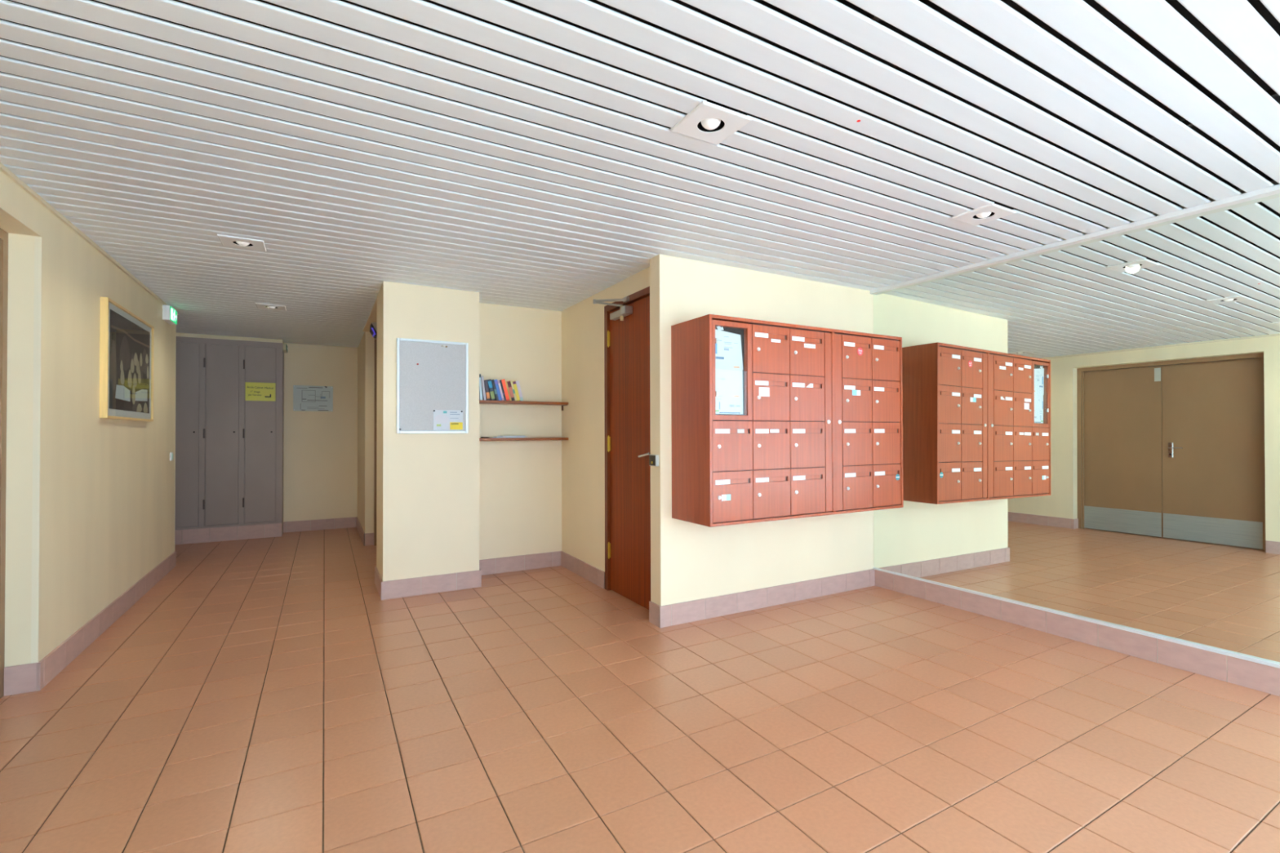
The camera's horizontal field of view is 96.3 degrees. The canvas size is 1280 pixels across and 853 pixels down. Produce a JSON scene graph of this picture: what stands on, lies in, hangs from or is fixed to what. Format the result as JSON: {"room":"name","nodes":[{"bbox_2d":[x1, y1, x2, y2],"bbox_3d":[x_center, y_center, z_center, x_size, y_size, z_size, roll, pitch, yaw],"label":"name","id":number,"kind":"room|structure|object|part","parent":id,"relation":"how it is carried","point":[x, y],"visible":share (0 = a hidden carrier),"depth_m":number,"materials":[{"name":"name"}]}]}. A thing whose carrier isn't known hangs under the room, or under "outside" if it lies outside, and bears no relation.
{"room":"apartment building lobby","nodes":[
{"label":"apartment building lobby","id":0,"kind":"room"},
{"bbox_2d":[0,170,175,667],"bbox_3d":[-2.221,0.067,1.571,0.149,2.200,7.766,0,-1,-29],"label":"wall","id":1,"kind":"structure","parent":0,"point":[107,486],"depth_m":2.89,"materials":[{"name":"beige paint"}]},
{"bbox_2d":[0,227,8,698],"bbox_3d":[-2.410,0.152,1.776,0.100,2.034,1.678,0,-1,-29],"label":"door","id":2,"kind":"structure","parent":1,"relation":"in","point":[3,234],"depth_m":2.50,"materials":[{"name":"brown paint"}]},
{"bbox_2d":[3,662,36,696],"bbox_3d":[-2.738,1.117,2.536,0.104,0.124,0.012,0,-1,-29],"label":"baseboard","id":3,"kind":"object","parent":1,"relation":"attached to","point":[21,678],"visible":1,"depth_m":2.53,"materials":[{"name":"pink tile"}]},
{"bbox_2d":[31,236,41,663],"bbox_3d":[-2.707,0.101,2.572,0.024,1.909,0.002,0,-1,-29],"label":"trim","id":4,"kind":"structure","parent":1,"relation":"attached to","point":[37,240],"depth_m":2.57,"materials":[{"name":"beige"}]},
{"bbox_2d":[0,162,177,315],"bbox_3d":[-2.158,-1.023,1.632,0.014,0.018,7.746,0,-1,-29],"label":"trim","id":5,"kind":"structure","parent":1,"relation":"attached to","point":[7,172],"depth_m":2.84,"materials":[{"name":"beige"}]},
{"bbox_2d":[36,551,176,690],"bbox_3d":[-3.363,1.133,3.773,0.012,0.124,2.783,0,-1,-29],"label":"baseboard","id":6,"kind":"structure","parent":1,"relation":"attached to","point":[57,660],"depth_m":3.20,"materials":[{"name":"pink tile"}]},
{"bbox_2d":[99,296,154,421],"bbox_3d":[-3.327,-0.390,3.741,0.034,0.694,1.048,0,-1,-29],"label":"framed picture","id":7,"kind":"object","parent":1,"relation":"attached to","point":[126,341],"visible":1,"depth_m":3.61,"materials":[{"name":"brown wood"}]},
{"bbox_2d":[109,308,150,413],"bbox_3d":[-3.329,-0.392,3.754,0.002,0.585,0.903,0,-1,-29],"label":"print","id":8,"kind":"object","parent":7,"relation":"attached to","point":[129,340],"depth_m":3.69,"materials":[{"name":"black"}]},
{"bbox_2d":[162,304,177,324],"bbox_3d":[-3.849,-0.912,4.695,0.053,0.120,0.245,0,-1,-29],"label":"exit sign","id":9,"kind":"object","parent":1,"relation":"attached to","point":[169,313],"visible":1,"depth_m":4.61,"materials":[{"name":"white plastic"}]},
{"bbox_3d":[-3.829,-0.912,4.706,0.005,0.110,0.231,0,-1,-29],"label":"lit panel","id":10,"kind":"part","parent":9,"relation":"part of","materials":[{"name":"green plastic"}]},
{"bbox_2d":[169,452,173,461],"bbox_3d":[-3.958,0.254,4.845,0.015,0.070,0.070,0,-1,-29],"label":"light switch","id":11,"kind":"object","parent":1,"relation":"attached to","point":[171,453],"visible":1,"depth_m":4.82,"materials":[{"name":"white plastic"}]},
{"bbox_2d":[174,324,176,491],"bbox_3d":[-4.060,0.111,4.993,0.022,2.199,0.002,0,-1,-29],"label":"trim","id":12,"kind":"structure","parent":1,"relation":"attached to","point":[175,325],"depth_m":5.00,"materials":[{"name":"beige"}]},
{"bbox_2d":[283,342,357,521],"bbox_3d":[-2.994,0.103,7.391,5.720,2.262,0.160,0,-1,-29],"label":"wall","id":13,"kind":"structure","parent":0,"point":[320,457],"depth_m":6.85,"materials":[{"name":"beige paint"}]},
{"bbox_2d":[293,385,333,411],"bbox_3d":[-3.877,-0.334,6.806,0.410,0.304,0.010,0,-1,-29],"label":"evacuation plan","id":14,"kind":"object","parent":13,"relation":"attached to","point":[305,398],"visible":1,"depth_m":6.80,"materials":[{"name":"grey paper"}]},
{"bbox_2d":[283,516,356,532],"bbox_3d":[-3.796,1.168,6.830,0.770,0.124,0.012,0,-1,-29],"label":"baseboard","id":15,"kind":"structure","parent":13,"relation":"attached to","point":[343,522],"depth_m":6.82,"materials":[{"name":"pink tile"}]},
{"bbox_2d":[357,297,377,533],"bbox_3d":[-2.550,0.115,5.832,0.466,2.200,2.985,0,-1,-29],"label":"wall","id":16,"kind":"structure","parent":0,"point":[366,348],"depth_m":5.90,"materials":[{"name":"beige paint"}]},
{"bbox_2d":[355,516,364,546],"bbox_3d":[-3.135,1.161,6.426,0.012,0.124,1.340,0,-1,-29],"label":"baseboard","id":17,"kind":"structure","parent":16,"relation":"attached to","point":[360,530],"depth_m":6.31,"materials":[{"name":"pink tile"}]},
{"bbox_2d":[364,533,373,546],"bbox_3d":[-2.757,1.154,5.876,0.110,0.124,0.012,0,-1,-29],"label":"baseboard","id":18,"kind":"object","parent":16,"relation":"attached to","point":[369,537],"visible":0.64,"depth_m":5.86,"materials":[{"name":"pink tile"}]},
{"bbox_2d":[369,322,377,337],"bbox_3d":[-2.475,-0.909,5.419,0.134,0.131,0.172,0,-1,-29],"label":"sign","id":19,"kind":"object","parent":16,"relation":"attached to","point":[373,327],"visible":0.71,"depth_m":5.33,"materials":[{"name":"blue"}]},
{"bbox_2d":[373,337,377,545],"bbox_3d":[-2.307,0.133,5.195,0.061,2.149,1.634,0,-1,-29],"label":"door","id":20,"kind":"structure","parent":16,"relation":"in","point":[375,339],"depth_m":5.87,"materials":[{"name":"brown paint"}]},
{"bbox_2d":[374,566,382,599],"bbox_3d":[-1.903,1.133,4.173,0.012,0.124,0.518,0,-1,-29],"label":"baseboard","id":21,"kind":"structure","parent":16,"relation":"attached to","point":[378,580],"depth_m":4.13,"materials":[{"name":"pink tile"}]},
{"bbox_2d":[376,280,479,581],"bbox_3d":[-1.614,0.096,4.349,0.658,2.200,0.518,0,-1,-29],"label":"wall pillar","id":22,"kind":"structure","parent":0,"point":[428,484],"depth_m":4.11,"materials":[{"name":"beige paint"}]},
{"bbox_2d":[381,569,481,599],"bbox_3d":[-1.481,1.130,4.106,0.682,0.124,0.012,0,-1,-29],"label":"baseboard","id":23,"kind":"structure","parent":22,"relation":"attached to","point":[396,588],"depth_m":4.09,"materials":[{"name":"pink tile"}]},
{"bbox_2d":[396,337,468,433],"bbox_3d":[-1.484,-0.284,4.118,0.489,0.667,0.019,0,-1,-29],"label":"notice board","id":24,"kind":"object","parent":22,"relation":"attached to","point":[440,380],"visible":1,"depth_m":4.10,"materials":[{"name":"grey fabric"}]},
{"bbox_2d":[433,409,462,430],"bbox_3d":[-1.392,-0.046,4.165,0.207,0.146,0.002,0,-1,-29],"label":"leaflet","id":25,"kind":"object","parent":24,"relation":"attached to","point":[443,420],"visible":1,"depth_m":4.16,"materials":[{"name":"white paper"}]},
{"bbox_2d":[449,412,459,418],"bbox_3d":[-1.351,-0.083,4.188,0.070,0.047,0.001,0,-1,-29],"label":"print","id":26,"kind":"object","parent":25,"relation":"on","point":[452,415],"depth_m":4.19,"materials":[{"name":"white paper"}]},
{"bbox_2d":[479,302,561,559],"bbox_3d":[-1.017,0.100,4.909,0.931,2.200,0.223,0,-1,-29],"label":"wall niche","id":27,"kind":"object","parent":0,"point":[520,482],"visible":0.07,"depth_m":4.79,"materials":[{"name":"beige paint"}]},
{"bbox_2d":[479,551,560,575],"bbox_3d":[-1.018,1.136,4.760,0.790,0.124,0.012,0,-1,-29],"label":"baseboard","id":28,"kind":"structure","parent":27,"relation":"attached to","point":[522,562],"depth_m":4.76,"materials":[{"name":"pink tile"}]},
{"bbox_2d":[479,400,568,410],"bbox_3d":[-0.986,-0.172,4.710,0.790,0.066,0.158,0,-1,-29],"label":"wall shelf","id":29,"kind":"object","parent":27,"relation":"attached to","point":[481,402],"visible":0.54,"depth_m":4.65,"materials":[{"name":"brown wood"}]},
{"bbox_2d":[479,373,482,399],"bbox_3d":[-1.282,-0.309,4.555,0.032,0.206,0.130,0,-1,-29],"label":"book","id":30,"kind":"object","parent":29,"relation":"on","point":[480,380],"visible":0.51,"depth_m":4.50,"materials":[{"name":"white paper"}]},
{"bbox_2d":[480,376,486,399],"bbox_3d":[-1.261,-0.301,4.567,0.040,0.191,0.130,0,-1,-29],"label":"book","id":31,"kind":"object","parent":29,"relation":"on","point":[482,377],"visible":0.59,"depth_m":4.51,"materials":[{"name":"grey paper"}]},
{"bbox_2d":[484,379,490,399],"bbox_3d":[-1.232,-0.287,4.571,0.050,0.162,0.110,0,-1,-29],"label":"book","id":32,"kind":"object","parent":29,"relation":"on","point":[486,389],"visible":0.69,"depth_m":4.52,"materials":[{"name":"black paper"}]},
{"bbox_2d":[487,378,495,399],"bbox_3d":[-1.204,-0.290,4.587,0.064,0.169,0.110,0,-1,-29],"label":"book","id":33,"kind":"object","parent":29,"relation":"on","point":[489,381],"visible":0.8,"depth_m":4.54,"materials":[{"name":"blue paper"}]},
{"bbox_2d":[491,379,498,400],"bbox_3d":[-1.178,-0.290,4.602,0.059,0.168,0.110,0,-1,-29],"label":"book","id":34,"kind":"object","parent":29,"relation":"on","point":[492,380],"visible":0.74,"depth_m":4.55,"materials":[{"name":"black paper"}]},
{"bbox_2d":[493,379,502,400],"bbox_3d":[-1.157,-0.290,4.614,0.065,0.169,0.110,0,-1,-29],"label":"book","id":35,"kind":"object","parent":29,"relation":"on","point":[495,381],"visible":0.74,"depth_m":4.57,"materials":[{"name":"blue paper"}]},
{"bbox_2d":[497,380,504,400],"bbox_3d":[-1.137,-0.288,4.625,0.055,0.165,0.110,0,-1,-29],"label":"book","id":36,"kind":"object","parent":29,"relation":"on","point":[499,383],"visible":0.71,"depth_m":4.58,"materials":[{"name":"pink paper"}]},
{"bbox_2d":[499,379,506,400],"bbox_3d":[-1.123,-0.289,4.633,0.055,0.166,0.110,0,-1,-29],"label":"book","id":37,"kind":"object","parent":29,"relation":"on","point":[500,381],"visible":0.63,"depth_m":4.59,"materials":[{"name":"black paper"}]},
{"bbox_2d":[501,379,509,400],"bbox_3d":[-1.104,-0.292,4.643,0.068,0.173,0.110,0,-1,-29],"label":"book","id":38,"kind":"object","parent":29,"relation":"on","point":[504,384],"visible":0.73,"depth_m":4.60,"materials":[{"name":"orange paper"}]},
{"bbox_2d":[505,381,511,400],"bbox_3d":[-1.084,-0.284,4.655,0.050,0.156,0.110,0,-1,-29],"label":"book","id":39,"kind":"object","parent":29,"relation":"on","point":[505,381],"visible":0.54,"depth_m":4.61,"materials":[{"name":"brown paper"}]},
{"bbox_2d":[506,381,515,400],"bbox_3d":[-1.066,-0.286,4.664,0.065,0.162,0.110,0,-1,-29],"label":"book","id":40,"kind":"object","parent":29,"relation":"on","point":[508,383],"visible":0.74,"depth_m":4.62,"materials":[{"name":"brown paper"}]},
{"bbox_2d":[510,380,516,400],"bbox_3d":[-1.046,-0.287,4.675,0.055,0.164,0.110,0,-1,-29],"label":"book","id":41,"kind":"object","parent":29,"relation":"on","point":[511,381],"visible":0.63,"depth_m":4.63,"materials":[{"name":"beige paper"}]},
{"bbox_2d":[512,381,519,400],"bbox_3d":[-1.027,-0.287,4.686,0.064,0.163,0.110,0,-1,-29],"label":"book","id":42,"kind":"object","parent":29,"relation":"on","point":[513,382],"visible":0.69,"depth_m":4.64,"materials":[{"name":"yellow paper"}]},
{"bbox_2d":[515,380,523,400],"bbox_3d":[-1.004,-0.288,4.699,0.065,0.166,0.110,0,-1,-29],"label":"book","id":43,"kind":"object","parent":29,"relation":"on","point":[517,381],"visible":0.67,"depth_m":4.65,"materials":[{"name":"white paper"}]},
{"bbox_2d":[479,437,568,440],"bbox_3d":[-0.985,0.104,4.707,0.790,0.021,0.158,0,-1,-29],"label":"wall shelf","id":44,"kind":"object","parent":27,"relation":"attached to","point":[517,438],"visible":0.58,"depth_m":4.65,"materials":[{"name":"brown wood"}]},
{"bbox_2d":[489,437,516,438],"bbox_3d":[-1.084,0.090,4.651,0.262,0.005,0.130,0,-1,-31],"label":"magazine","id":45,"kind":"object","parent":44,"relation":"on","point":[490,437],"visible":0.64,"depth_m":4.58,"materials":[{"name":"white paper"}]},
{"bbox_2d":[493,436,517,437],"bbox_3d":[-1.057,0.084,4.674,0.252,0.005,0.127,0,-1,-27],"label":"magazine","id":46,"kind":"object","parent":45,"relation":"on","point":[493,437],"visible":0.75,"depth_m":4.60,"materials":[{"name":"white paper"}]},
{"bbox_2d":[497,435,524,436],"bbox_3d":[-1.050,0.078,4.682,0.192,0.005,0.125,0,-1,-33],"label":"magazine","id":47,"kind":"object","parent":46,"relation":"on","point":[498,436],"visible":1,"depth_m":4.63,"materials":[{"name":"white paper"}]},
{"bbox_2d":[0,0,1279,347],"bbox_3d":[-0.739,-1.120,3.231,5.950,0.200,9.750,0,-1,-29],"label":"ceiling","id":48,"kind":"structure","parent":0,"point":[525,153],"depth_m":2.05,"materials":[{"name":"white metal"}]},
{"bbox_2d":[217,234,266,251],"bbox_3d":[-2.196,-1.037,3.171,0.206,0.074,0.198,0,-1,-29],"label":"recessed light","id":49,"kind":"object","parent":48,"relation":"in","point":[226,241],"visible":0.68,"depth_m":3.16,"materials":[{"name":"white metal"}]},
{"bbox_3d":[-2.196,-1.036,3.171,0.070,0.072,0.070,0,-1,-29],"label":"bulb","id":50,"kind":"part","parent":49,"relation":"part of","materials":[{"name":"white glass"}]},
{"bbox_2d":[255,302,286,311],"bbox_3d":[-3.062,-1.016,4.763,0.206,0.074,0.198,0,-1,-29],"label":"recessed light","id":51,"kind":"object","parent":48,"relation":"in","point":[264,306],"visible":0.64,"depth_m":4.75,"materials":[{"name":"white metal"}]},
{"bbox_2d":[670,99,752,145],"bbox_3d":[0.243,-1.058,1.964,0.206,0.074,0.198,0,-1,-29],"label":"recessed light","id":52,"kind":"object","parent":48,"relation":"in","point":[710,122],"visible":1,"depth_m":1.95,"materials":[{"name":"white metal"}]},
{"bbox_3d":[0.243,-1.057,1.964,0.070,0.072,0.070,0,-1,-29],"label":"bulb","id":53,"kind":"part","parent":52,"relation":"part of","materials":[{"name":"white glass"}]},
{"bbox_2d":[951,198,1016,225],"bbox_3d":[1.673,-1.053,2.792,0.206,0.074,0.198,0,-1,-29],"label":"recessed light","id":54,"kind":"object","parent":48,"relation":"in","point":[992,211],"visible":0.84,"depth_m":2.78,"materials":[{"name":"white metal"}]},
{"bbox_3d":[1.673,-1.052,2.792,0.070,0.072,0.070,0,-1,-29],"label":"bulb","id":55,"kind":"part","parent":54,"relation":"part of","materials":[{"name":"white glass"}]},
{"bbox_2d":[0,527,1279,852],"bbox_3d":[-0.732,1.240,3.205,5.950,0.120,9.750,0,-1,-29],"label":"floor","id":56,"kind":"structure","parent":0,"point":[264,695],"depth_m":2.18,"materials":[{"name":"tile"}]},
{"bbox_2d":[174,333,284,544],"bbox_3d":[-4.712,0.126,6.165,1.485,2.198,0.301,0,-1,-29],"label":"tall cabinet","id":57,"kind":"object","parent":56,"relation":"on","point":[229,448],"visible":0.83,"depth_m":6.16,"materials":[{"name":"grey paint"}]},
{"bbox_3d":[-4.798,0.085,5.967,0.332,1.923,0.010,0,-1,-29],"label":"cupboard door","id":58,"kind":"part","parent":57,"relation":"part of","materials":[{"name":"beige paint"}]},
{"bbox_3d":[-4.794,1.062,5.955,0.342,0.022,0.012,0,-1,-29],"label":"rail","id":59,"kind":"part","parent":57,"relation":"part of","materials":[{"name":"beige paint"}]},
{"bbox_3d":[-4.801,-0.909,5.977,0.342,0.055,0.012,0,-1,-29],"label":"rail","id":60,"kind":"part","parent":57,"relation":"part of","materials":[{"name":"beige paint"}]},
{"bbox_3d":[-4.474,1.063,6.135,0.300,0.022,0.012,0,-1,-29],"label":"rail","id":61,"kind":"part","parent":57,"relation":"part of","materials":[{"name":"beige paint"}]},
{"bbox_3d":[-4.477,0.086,6.146,0.290,1.923,0.010,0,-1,-29],"label":"cupboard door","id":62,"kind":"part","parent":57,"relation":"part of","materials":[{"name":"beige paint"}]},
{"bbox_3d":[-4.480,-0.908,6.156,0.300,0.055,0.012,0,-1,-29],"label":"rail","id":63,"kind":"part","parent":57,"relation":"part of","materials":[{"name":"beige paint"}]},
{"bbox_3d":[-4.175,1.064,6.302,0.294,0.022,0.012,0,-1,-29],"label":"rail","id":64,"kind":"part","parent":57,"relation":"part of","materials":[{"name":"beige paint"}]},
{"bbox_2d":[244,382,275,400],"bbox_3d":[-4.176,-0.383,6.311,0.278,0.200,0.006,0,-1,-29],"label":"direction sign","id":65,"kind":"object","parent":57,"relation":"attached to","point":[253,391],"visible":1,"depth_m":6.31,"materials":[{"name":"yellow paper"}]},
{"bbox_3d":[-4.178,0.087,6.314,0.284,1.923,0.010,0,-1,-29],"label":"cupboard door","id":66,"kind":"part","parent":57,"relation":"part of","materials":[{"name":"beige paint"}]},
{"bbox_3d":[-4.181,-0.907,6.324,0.294,0.055,0.012,0,-1,-29],"label":"rail","id":67,"kind":"part","parent":57,"relation":"part of","materials":[{"name":"beige paint"}]},
{"bbox_2d":[282,343,287,352],"bbox_3d":[-4.055,-0.894,6.556,0.037,0.073,0.265,0,-1,-29],"label":"exit sign","id":68,"kind":"object","parent":57,"relation":"attached to","point":[284,345],"visible":1,"depth_m":6.44,"materials":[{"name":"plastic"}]},
{"bbox_2d":[561,253,873,605],"bbox_3d":[-0.246,0.110,6.000,1.920,2.200,4.930,0,-1,-29],"label":"wall","id":69,"kind":"structure","parent":0,"point":[690,561],"depth_m":3.86,"materials":[{"name":"beige paint"}]},
{"bbox_2d":[560,551,604,588],"bbox_3d":[-0.467,1.132,4.573,0.012,0.124,0.853,0,-1,-29],"label":"baseboard","id":70,"kind":"structure","parent":69,"relation":"attached to","point":[586,571],"depth_m":4.51,"materials":[{"name":"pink tile"}]},
{"bbox_2d":[592,286,650,609],"bbox_3d":[-0.100,0.149,3.843,0.270,2.072,0.788,0,-1,-29],"label":"door","id":71,"kind":"structure","parent":69,"relation":"in","point":[626,319],"depth_m":3.93,"materials":[{"name":"brown wood"}]},
{"bbox_3d":[-0.206,0.174,4.210,0.098,2.030,0.043,0,-1,-29],"label":"frame post","id":72,"kind":"part","parent":71,"relation":"part of","materials":[{"name":"brown wood"}]},
{"bbox_3d":[-0.190,-0.852,3.946,0.278,0.059,0.066,0,-1,25],"label":"closer arm","id":73,"kind":"part","parent":71,"relation":"part of","materials":[{"name":"metal"}]},
{"bbox_3d":[0.046,0.181,3.635,0.058,0.038,0.135,0,-1,-29],"label":"lever handle","id":74,"kind":"part","parent":71,"relation":"part of","materials":[{"name":"silver metal"}]},
{"bbox_2d":[648,454,658,466],"bbox_3d":[0.083,0.202,3.418,0.026,0.068,0.080,0,-1,-29],"label":"strike plate","id":75,"kind":"object","parent":69,"relation":"attached to","point":[653,459],"visible":1,"depth_m":3.40,"materials":[{"name":"grey metal"}]},
{"bbox_2d":[648,600,660,626],"bbox_3d":[0.089,1.118,3.417,0.012,0.124,0.116,0,-1,-29],"label":"baseboard","id":76,"kind":"structure","parent":69,"relation":"attached to","point":[653,607],"depth_m":3.41,"materials":[{"name":"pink tile"}]},
{"bbox_2d":[658,568,875,627],"bbox_3d":[0.928,1.119,3.812,1.864,0.124,0.012,0,-1,-29],"label":"baseboard","id":77,"kind":"structure","parent":69,"relation":"attached to","point":[684,612],"depth_m":3.72,"materials":[{"name":"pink tile"}]},
{"bbox_2d":[671,314,903,527],"bbox_3d":[0.981,-0.029,3.638,1.597,1.146,0.392,0,-1,-29],"label":"mailboxes","id":78,"kind":"object","parent":69,"relation":"attached to","point":[819,432],"visible":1,"depth_m":3.37,"materials":[{"name":"brown wood"}]},
{"bbox_3d":[0.289,-0.031,3.256,0.017,1.146,0.384,0,-1,-29],"label":"panel","id":79,"kind":"part","parent":78,"relation":"part of","materials":[{"name":"brown wood"}]},
{"bbox_2d":[716,326,723,330],"bbox_3d":[0.441,-0.541,3.160,0.048,0.025,0.002,0,-1,-29],"label":"scrap","id":80,"kind":"object","parent":78,"relation":"attached to","point":[719,328],"visible":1,"depth_m":3.16,"materials":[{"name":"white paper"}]},
{"bbox_2d":[715,328,742,369],"bbox_3d":[0.490,-0.423,3.190,0.214,0.227,0.002,0,-1,-29],"label":"notice sheet","id":81,"kind":"object","parent":78,"relation":"attached to","point":[728,350],"visible":0.87,"depth_m":3.19,"materials":[{"name":"white paper"}]},
{"bbox_2d":[715,356,724,359],"bbox_3d":[0.440,-0.378,3.160,0.057,0.013,0.001,0,-1,-29],"label":"print","id":82,"kind":"object","parent":81,"relation":"attached to","point":[717,357],"depth_m":3.16,"materials":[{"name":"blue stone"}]},
{"bbox_2d":[717,336,737,351],"bbox_3d":[0.489,-0.461,3.189,0.145,0.077,0.001,0,-1,-29],"label":"print","id":83,"kind":"object","parent":81,"relation":"attached to","point":[724,343],"depth_m":3.19,"materials":[{"name":"white paper"}]},
{"bbox_2d":[715,369,743,414],"bbox_3d":[0.491,-0.199,3.192,0.212,0.260,0.002,0,-1,-29],"label":"notice sheet","id":84,"kind":"object","parent":78,"relation":"attached to","point":[728,383],"visible":0.81,"depth_m":3.20,"materials":[{"name":"white paper"}]},
{"bbox_2d":[718,378,740,407],"bbox_3d":[0.492,-0.187,3.192,0.165,0.155,0.001,0,-1,-29],"label":"print","id":85,"kind":"object","parent":84,"relation":"on","point":[729,389],"depth_m":3.20,"materials":[{"name":"white paper"}]},
{"bbox_2d":[719,401,740,413],"bbox_3d":[0.500,-0.105,3.195,0.147,0.063,0.001,0,-1,-29],"label":"print","id":86,"kind":"object","parent":84,"relation":"attached to","point":[725,407],"depth_m":3.20,"materials":[{"name":"white paper"}]},
{"bbox_3d":[0.505,-0.306,3.182,0.277,0.544,0.032,0,-1,-29],"label":"case door","id":87,"kind":"part","parent":78,"relation":"part of","materials":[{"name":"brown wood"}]},
{"bbox_3d":[0.512,0.384,3.165,0.277,0.272,0.012,0,-1,-29],"label":"mailbox door","id":88,"kind":"part","parent":78,"relation":"part of","materials":[{"name":"brown wood"}]},
{"bbox_3d":[0.511,0.106,3.168,0.277,0.274,0.012,0,-1,-29],"label":"mailbox door","id":89,"kind":"part","parent":78,"relation":"part of","materials":[{"name":"brown wood"}]},
{"bbox_3d":[0.756,-0.443,3.312,0.280,0.270,0.012,0,-1,-29],"label":"mailbox door","id":90,"kind":"part","parent":78,"relation":"part of","materials":[{"name":"brown wood"}]},
{"bbox_3d":[0.757,-0.169,3.309,0.280,0.270,0.012,0,-1,-29],"label":"mailbox door","id":91,"kind":"part","parent":78,"relation":"part of","materials":[{"name":"brown wood"}]},
{"bbox_3d":[0.758,0.384,3.303,0.280,0.272,0.012,0,-1,-29],"label":"mailbox door","id":92,"kind":"part","parent":78,"relation":"part of","materials":[{"name":"brown wood"}]},
{"bbox_3d":[0.758,0.107,3.306,0.280,0.274,0.012,0,-1,-29],"label":"mailbox door","id":93,"kind":"part","parent":78,"relation":"part of","materials":[{"name":"brown wood"}]},
{"bbox_3d":[0.977,-0.593,3.648,1.564,0.018,0.384,0,-1,-29],"label":"panel","id":94,"kind":"part","parent":78,"relation":"part of","materials":[{"name":"brown wood"}]},
{"bbox_3d":[1.005,-0.168,3.448,0.282,0.270,0.012,0,-1,-29],"label":"mailbox door","id":95,"kind":"part","parent":78,"relation":"part of","materials":[{"name":"brown wood"}]},
{"bbox_3d":[1.004,-0.442,3.451,0.282,0.270,0.012,0,-1,-29],"label":"mailbox door","id":96,"kind":"part","parent":78,"relation":"part of","materials":[{"name":"brown wood"}]},
{"bbox_3d":[0.981,0.536,3.636,1.564,0.016,0.384,0,-1,-29],"label":"panel","id":97,"kind":"part","parent":78,"relation":"part of","materials":[{"name":"brown wood"}]},
{"bbox_3d":[1.007,0.385,3.442,0.282,0.272,0.012,0,-1,-29],"label":"mailbox door","id":98,"kind":"part","parent":78,"relation":"part of","materials":[{"name":"brown wood"}]},
{"bbox_3d":[1.006,0.108,3.445,0.282,0.274,0.012,0,-1,-29],"label":"mailbox door","id":99,"kind":"part","parent":78,"relation":"part of","materials":[{"name":"brown wood"}]},
{"bbox_3d":[1.384,-0.167,3.660,0.273,0.270,0.012,0,-1,-29],"label":"mailbox door","id":100,"kind":"part","parent":78,"relation":"part of","materials":[{"name":"brown wood"}]},
{"bbox_3d":[1.383,-0.441,3.663,0.273,0.270,0.012,0,-1,-29],"label":"mailbox door","id":101,"kind":"part","parent":78,"relation":"part of","materials":[{"name":"brown wood"}]},
{"bbox_3d":[1.385,0.386,3.654,0.273,0.272,0.012,0,-1,-29],"label":"mailbox door","id":102,"kind":"part","parent":78,"relation":"part of","materials":[{"name":"brown wood"}]},
{"bbox_3d":[1.385,0.109,3.657,0.273,0.274,0.012,0,-1,-29],"label":"mailbox door","id":103,"kind":"part","parent":78,"relation":"part of","materials":[{"name":"brown wood"}]},
{"bbox_3d":[1.626,-0.440,3.799,0.277,0.270,0.012,0,-1,-29],"label":"mailbox door","id":104,"kind":"part","parent":78,"relation":"part of","materials":[{"name":"brown wood"}]},
{"bbox_3d":[1.628,0.110,3.793,0.277,0.274,0.012,0,-1,-29],"label":"mailbox door","id":105,"kind":"part","parent":78,"relation":"part of","materials":[{"name":"brown wood"}]},
{"bbox_3d":[1.627,-0.166,3.796,0.277,0.270,0.012,0,-1,-29],"label":"mailbox door","id":106,"kind":"part","parent":78,"relation":"part of","materials":[{"name":"brown wood"}]},
{"bbox_3d":[1.629,0.387,3.790,0.277,0.272,0.012,0,-1,-29],"label":"mailbox door","id":107,"kind":"part","parent":78,"relation":"part of","materials":[{"name":"brown wood"}]},
{"bbox_3d":[1.669,-0.027,4.027,0.016,1.146,0.384,0,-1,-29],"label":"panel","id":108,"kind":"part","parent":78,"relation":"part of","materials":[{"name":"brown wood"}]},
{"bbox_2d":[913,181,1279,278],"bbox_3d":[1.792,0.055,4.511,0.175,2.262,9.540,0,-1,-29],"label":"wall","id":109,"kind":"structure","parent":0,"point":[1275,183],"depth_m":2.81,"materials":[{"name":"beige paint"}]},
{"bbox_2d":[870,184,1279,294],"bbox_3d":[2.489,-1.020,3.001,0.089,0.023,2.999,0,-1,-29],"label":"trim","id":110,"kind":"structure","parent":109,"relation":"attached to","point":[1275,189],"depth_m":3.00,"materials":[{"name":"white metal"}]},
{"bbox_2d":[873,193,1279,663],"bbox_3d":[2.492,0.011,2.991,0.024,2.057,2.993,0,-1,-30],"label":"wall mirror","id":111,"kind":"object","parent":109,"relation":"attached to","point":[1091,428],"visible":0.89,"depth_m":3.02,"materials":[{"name":"clear mirror"}]},
{"bbox_2d":[873,567,1279,668],"bbox_3d":[2.502,1.039,2.981,0.075,0.014,2.999,0,-1,-29],"label":"trim","id":112,"kind":"structure","parent":109,"relation":"attached to","point":[1129,629],"depth_m":2.97,"materials":[{"name":"white metal"}]},
{"bbox_2d":[874,569,1279,696],"bbox_3d":[2.479,1.106,2.961,0.012,0.122,2.988,0,-1,-29],"label":"baseboard","id":113,"kind":"structure","parent":109,"relation":"attached to","point":[1243,673],"depth_m":3.01,"materials":[{"name":"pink tile"}]}
]}

